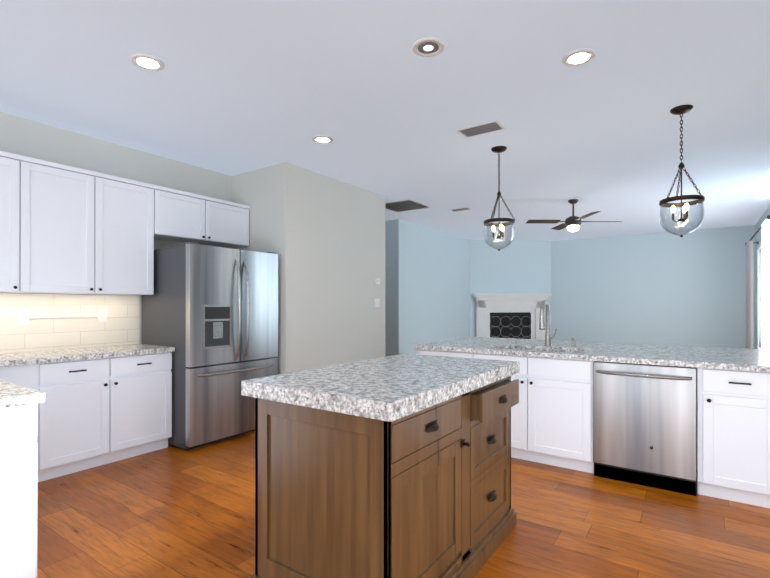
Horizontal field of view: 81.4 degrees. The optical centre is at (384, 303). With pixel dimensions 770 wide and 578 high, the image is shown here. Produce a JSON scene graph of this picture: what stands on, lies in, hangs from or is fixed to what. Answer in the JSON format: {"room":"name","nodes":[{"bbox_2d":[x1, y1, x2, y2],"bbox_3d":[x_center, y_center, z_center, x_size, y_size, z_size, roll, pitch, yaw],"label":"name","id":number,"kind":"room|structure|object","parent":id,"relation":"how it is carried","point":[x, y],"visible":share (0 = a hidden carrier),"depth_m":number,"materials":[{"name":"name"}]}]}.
{"room":"kitchen","nodes":[
{"label":"kitchen","id":0,"kind":"room"},
{"bbox_2d":[0,112,231,343],"bbox_3d":[-4.191,-0.102,4.057,2.532,2.818,8.445,0,0,35],"label":"wall","id":1,"kind":"structure","parent":0,"point":[29,138],"depth_m":4.17,"materials":[{"name":"white paint"}]},
{"bbox_2d":[0,151,31,292],"bbox_3d":[-3.014,-0.597,3.241,0.326,1.016,0.632,0,0,35],"label":"upper cabinet","id":2,"kind":"object","parent":1,"relation":"attached to","point":[15,170],"depth_m":3.33,"materials":[{"name":"white wood"}]},
{"bbox_2d":[32,159,155,294],"bbox_3d":[-2.598,-0.596,3.841,0.326,1.016,1.072,0,0,35],"label":"upper cabinet","id":3,"kind":"object","parent":1,"relation":"attached to","point":[65,229],"depth_m":3.75,"materials":[{"name":"white wood"}]},
{"bbox_2d":[156,185,249,247],"bbox_3d":[-1.980,-0.880,4.731,0.326,0.445,1.090,0,0,35],"label":"upper cabinet","id":4,"kind":"object","parent":1,"relation":"attached to","point":[181,216],"depth_m":4.59,"materials":[{"name":"white wood"}]},
{"bbox_2d":[232,162,384,374],"bbox_3d":[-0.918,-0.099,5.786,0.974,2.818,1.872,0,0,35],"label":"wall","id":5,"kind":"structure","parent":0,"point":[322,236],"depth_m":5.20,"materials":[{"name":"white paint"}]},
{"bbox_2d":[374,299,379,306],"bbox_3d":[-0.109,-0.015,6.107,0.009,0.116,0.120,0,0,35],"label":"switch plate","id":6,"kind":"object","parent":5,"relation":"attached to","point":[377,301],"depth_m":6.10,"materials":[{"name":"white plastic"}]},
{"bbox_2d":[375,278,379,283],"bbox_3d":[-0.104,-0.310,6.104,0.022,0.080,0.100,0,0,35],"label":"switch plate","id":7,"kind":"object","parent":5,"relation":"attached to","point":[377,280],"depth_m":6.09,"materials":[{"name":"white plastic"}]},
{"bbox_2d":[0,0,769,240],"bbox_3d":[0.424,-1.561,4.511,10.000,0.100,14.850,0,0,35],"label":"ceiling","id":8,"kind":"structure","parent":0,"point":[233,87],"depth_m":3.25,"materials":[{"name":"grey paint"}]},
{"bbox_2d":[130,53,164,70],"bbox_3d":[-1.483,-1.508,2.800,0.190,0.009,0.190,0,0,35],"label":"recessed light","id":9,"kind":"object","parent":8,"relation":"in","point":[148,62],"visible":1,"depth_m":2.79,"materials":[{"name":"white"}]},
{"bbox_2d":[312,135,332,142],"bbox_3d":[-0.571,-1.506,4.102,0.190,0.009,0.190,0,0,35],"label":"recessed light","id":10,"kind":"object","parent":8,"relation":"in","point":[322,139],"visible":1,"depth_m":4.09,"materials":[{"name":"white"}]},
{"bbox_2d":[385,199,429,211],"bbox_3d":[0.281,-1.498,6.882,0.620,0.021,0.620,0,0,35],"label":"ceiling vent","id":11,"kind":"object","parent":8,"relation":"in","point":[403,205],"visible":0.98,"depth_m":6.84,"materials":[{"name":"silver metal"}]},
{"bbox_2d":[412,37,444,56],"bbox_3d":[0.255,-1.509,2.635,0.190,0.009,0.190,0,0,35],"label":"recessed light","id":12,"kind":"object","parent":8,"relation":"in","point":[428,46],"visible":1,"depth_m":2.62,"materials":[{"name":"white"}]},
{"bbox_2d":[451,208,469,211],"bbox_3d":[1.204,-1.499,7.133,0.300,0.012,0.150,0,0,35],"label":"ceiling vent","id":13,"kind":"object","parent":8,"relation":"in","point":[460,209],"visible":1,"depth_m":7.10,"materials":[{"name":"silver metal"}]},
{"bbox_2d":[457,121,504,137],"bbox_3d":[0.830,-1.505,3.878,0.360,0.012,0.200,0,0,35],"label":"ceiling vent","id":14,"kind":"object","parent":8,"relation":"in","point":[493,126],"visible":1,"depth_m":3.87,"materials":[{"name":"silver metal"}]},
{"bbox_2d":[484,146,514,250],"bbox_3d":[1.106,-1.012,4.348,0.296,0.997,0.299,0,0,35],"label":"pendant light","id":15,"kind":"object","parent":8,"relation":"hanging from","point":[501,149],"visible":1,"depth_m":4.34,"materials":[{"name":"brown metal"}]},
{"bbox_2d":[526,199,621,231],"bbox_3d":[2.729,-1.277,6.493,1.038,0.457,1.039,0,0,44],"label":"ceiling fan","id":16,"kind":"object","parent":8,"relation":"hanging from","point":[572,223],"visible":1,"depth_m":6.44,"materials":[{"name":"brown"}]},
{"bbox_2d":[562,48,595,65],"bbox_3d":[1.188,-1.508,2.745,0.190,0.009,0.190,0,0,35],"label":"recessed light","id":17,"kind":"object","parent":8,"relation":"in","point":[578,57],"visible":1,"depth_m":2.73,"materials":[{"name":"white"}]},
{"bbox_2d":[659,104,704,236],"bbox_3d":[2.294,-1.013,3.466,0.296,0.997,0.299,0,0,35],"label":"pendant light","id":18,"kind":"object","parent":8,"relation":"hanging from","point":[680,110],"visible":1,"depth_m":3.46,"materials":[{"name":"clear glass"}]},
{"bbox_2d":[37,431,769,577],"bbox_3d":[0.424,1.357,4.506,10.000,0.100,14.850,0,0,35],"label":"floor","id":19,"kind":"structure","parent":0,"point":[169,511],"depth_m":2.64,"materials":[{"name":"brown wood"}]},
{"bbox_2d":[0,401,47,577],"bbox_3d":[-1.905,0.865,1.848,0.580,0.875,0.625,0,0,35],"label":"base cabinet","id":20,"kind":"object","parent":19,"relation":"on","point":[24,430],"depth_m":1.88,"materials":[{"name":"white wood"}]},
{"bbox_2d":[0,381,47,408],"bbox_3d":[-2.553,0.406,2.286,2.170,0.040,0.665,0,0,35],"label":"countertop","id":21,"kind":"structure","parent":20,"relation":"on","point":[11,396],"depth_m":1.92,"materials":[{"name":"white stone"}]},
{"bbox_2d":[0,365,51,479],"bbox_3d":[-2.856,0.867,3.228,0.596,0.875,0.538,0,0,35],"label":"base cabinet","id":22,"kind":"object","parent":19,"relation":"on","point":[34,376],"depth_m":3.24,"materials":[{"name":"white wood"}]},
{"bbox_2d":[52,357,119,477],"bbox_3d":[-2.584,0.868,3.621,0.596,0.875,0.533,0,0,35],"label":"base cabinet","id":23,"kind":"object","parent":19,"relation":"on","point":[85,382],"depth_m":3.48,"materials":[{"name":"white wood"}]},
{"bbox_2d":[0,345,174,368],"bbox_3d":[-2.581,0.409,3.600,0.626,0.040,1.501,0,0,35],"label":"countertop","id":24,"kind":"structure","parent":23,"relation":"on","point":[38,356],"depth_m":3.55,"materials":[{"name":"grey stone"}]},
{"bbox_2d":[120,353,171,459],"bbox_3d":[-2.336,0.869,3.978,0.596,0.875,0.587,0,0,35],"label":"base cabinet","id":25,"kind":"object","parent":19,"relation":"on","point":[146,379],"depth_m":3.86,"materials":[{"name":"white wood"}]},
{"bbox_2d":[142,242,277,450],"bbox_3d":[-1.728,0.382,4.540,0.903,1.850,1.004,0,0,35],"label":"refrigerator","id":26,"kind":"object","parent":19,"relation":"on","point":[210,314],"visible":0.96,"depth_m":4.16,"materials":[{"name":"grey metal"}]},
{"bbox_2d":[251,369,519,577],"bbox_3d":[0.107,0.854,2.293,0.825,0.898,1.328,0,0,35],"label":"kitchen island","id":27,"kind":"object","parent":19,"relation":"on","point":[396,466],"depth_m":1.85,"materials":[{"name":"brown wood"}]},
{"bbox_2d":[241,353,519,424],"bbox_3d":[0.080,0.371,2.308,0.796,0.064,1.358,0,0,35],"label":"island countertop","id":28,"kind":"structure","parent":27,"relation":"on","point":[383,388],"depth_m":1.93,"materials":[{"name":"grey stone"}]},
{"bbox_2d":[472,293,551,339],"bbox_3d":[2.963,0.538,10.317,1.854,1.558,0.449,0,0,-7],"label":"fireplace","id":29,"kind":"object","parent":19,"relation":"on","point":[506,315],"visible":0.58,"depth_m":10.45,"materials":[{"name":"white"}]},
{"bbox_2d":[475,349,593,472],"bbox_3d":[1.317,0.869,3.882,0.894,0.874,0.518,0,0,35],"label":"base cabinet","id":30,"kind":"object","parent":19,"relation":"on","point":[552,417],"depth_m":3.57,"materials":[{"name":"white wood"}]},
{"bbox_2d":[593,361,696,495],"bbox_3d":[1.992,0.870,3.427,0.642,0.870,0.680,0,0,35],"label":"dishwasher","id":31,"kind":"object","parent":19,"relation":"on","point":[644,424],"visible":1,"depth_m":3.18,"materials":[{"name":"grey metal"}]},
{"bbox_2d":[697,369,769,507],"bbox_3d":[2.672,0.868,3.410,0.486,0.874,1.288,0,0,35],"label":"base cabinet","id":32,"kind":"object","parent":19,"relation":"on","point":[733,409],"depth_m":2.92,"materials":[{"name":"white wood"}]},
{"bbox_2d":[415,337,769,372],"bbox_3d":[2.239,0.409,3.724,3.816,0.040,1.368,0,0,35],"label":"countertop","id":33,"kind":"structure","parent":32,"relation":"on","point":[741,360],"depth_m":3.67,"materials":[{"name":"grey stone"}]},
{"bbox_2d":[539,300,575,345],"bbox_3d":[1.574,0.176,4.085,0.254,0.424,0.358,0,0,35],"label":"faucet","id":34,"kind":"object","parent":33,"relation":"on","point":[544,305],"visible":1,"depth_m":4.14,"materials":[{"name":"silver metal"}]},
{"bbox_2d":[385,219,469,356],"bbox_3d":[0.381,-0.090,10.497,2.700,2.818,4.380,0,0,35],"label":"wall","id":35,"kind":"structure","parent":0,"point":[427,284],"depth_m":8.65,"materials":[{"name":"blue paint"}]},
{"bbox_2d":[470,240,550,336],"bbox_3d":[2.979,-0.090,10.564,1.532,2.818,1.408,0,0,35],"label":"wall","id":36,"kind":"structure","parent":0,"point":[518,267],"depth_m":10.55,"materials":[{"name":"blue paint"}]},
{"bbox_2d":[551,225,754,348],"bbox_3d":[4.640,-0.091,10.408,9.800,2.818,0.350,0,0,35],"label":"wall","id":37,"kind":"structure","parent":0,"point":[666,288],"depth_m":9.46,"materials":[{"name":"blue paint"}]},
{"bbox_2d":[755,206,769,348],"bbox_3d":[6.124,-0.100,5.574,1.850,2.818,5.900,0,0,35],"label":"wall","id":38,"kind":"structure","parent":0,"point":[759,223],"depth_m":7.99,"materials":[{"name":"blue paint"}]},
{"bbox_2d":[745,215,769,349],"bbox_3d":[5.850,0.066,6.963,0.179,2.412,3.174,0,0,35],"label":"curtain","id":39,"kind":"object","parent":38,"relation":"attached to","point":[765,227],"visible":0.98,"depth_m":6.16,"materials":[{"name":"white fabric"}]},
{"bbox_2d":[756,242,761,348],"bbox_3d":[5.967,-0.093,6.931,0.125,1.910,2.710,0,0,35],"label":"window","id":40,"kind":"structure","parent":38,"relation":"in","point":[759,246],"depth_m":8.00,"materials":[{"name":"white"}]}
]}

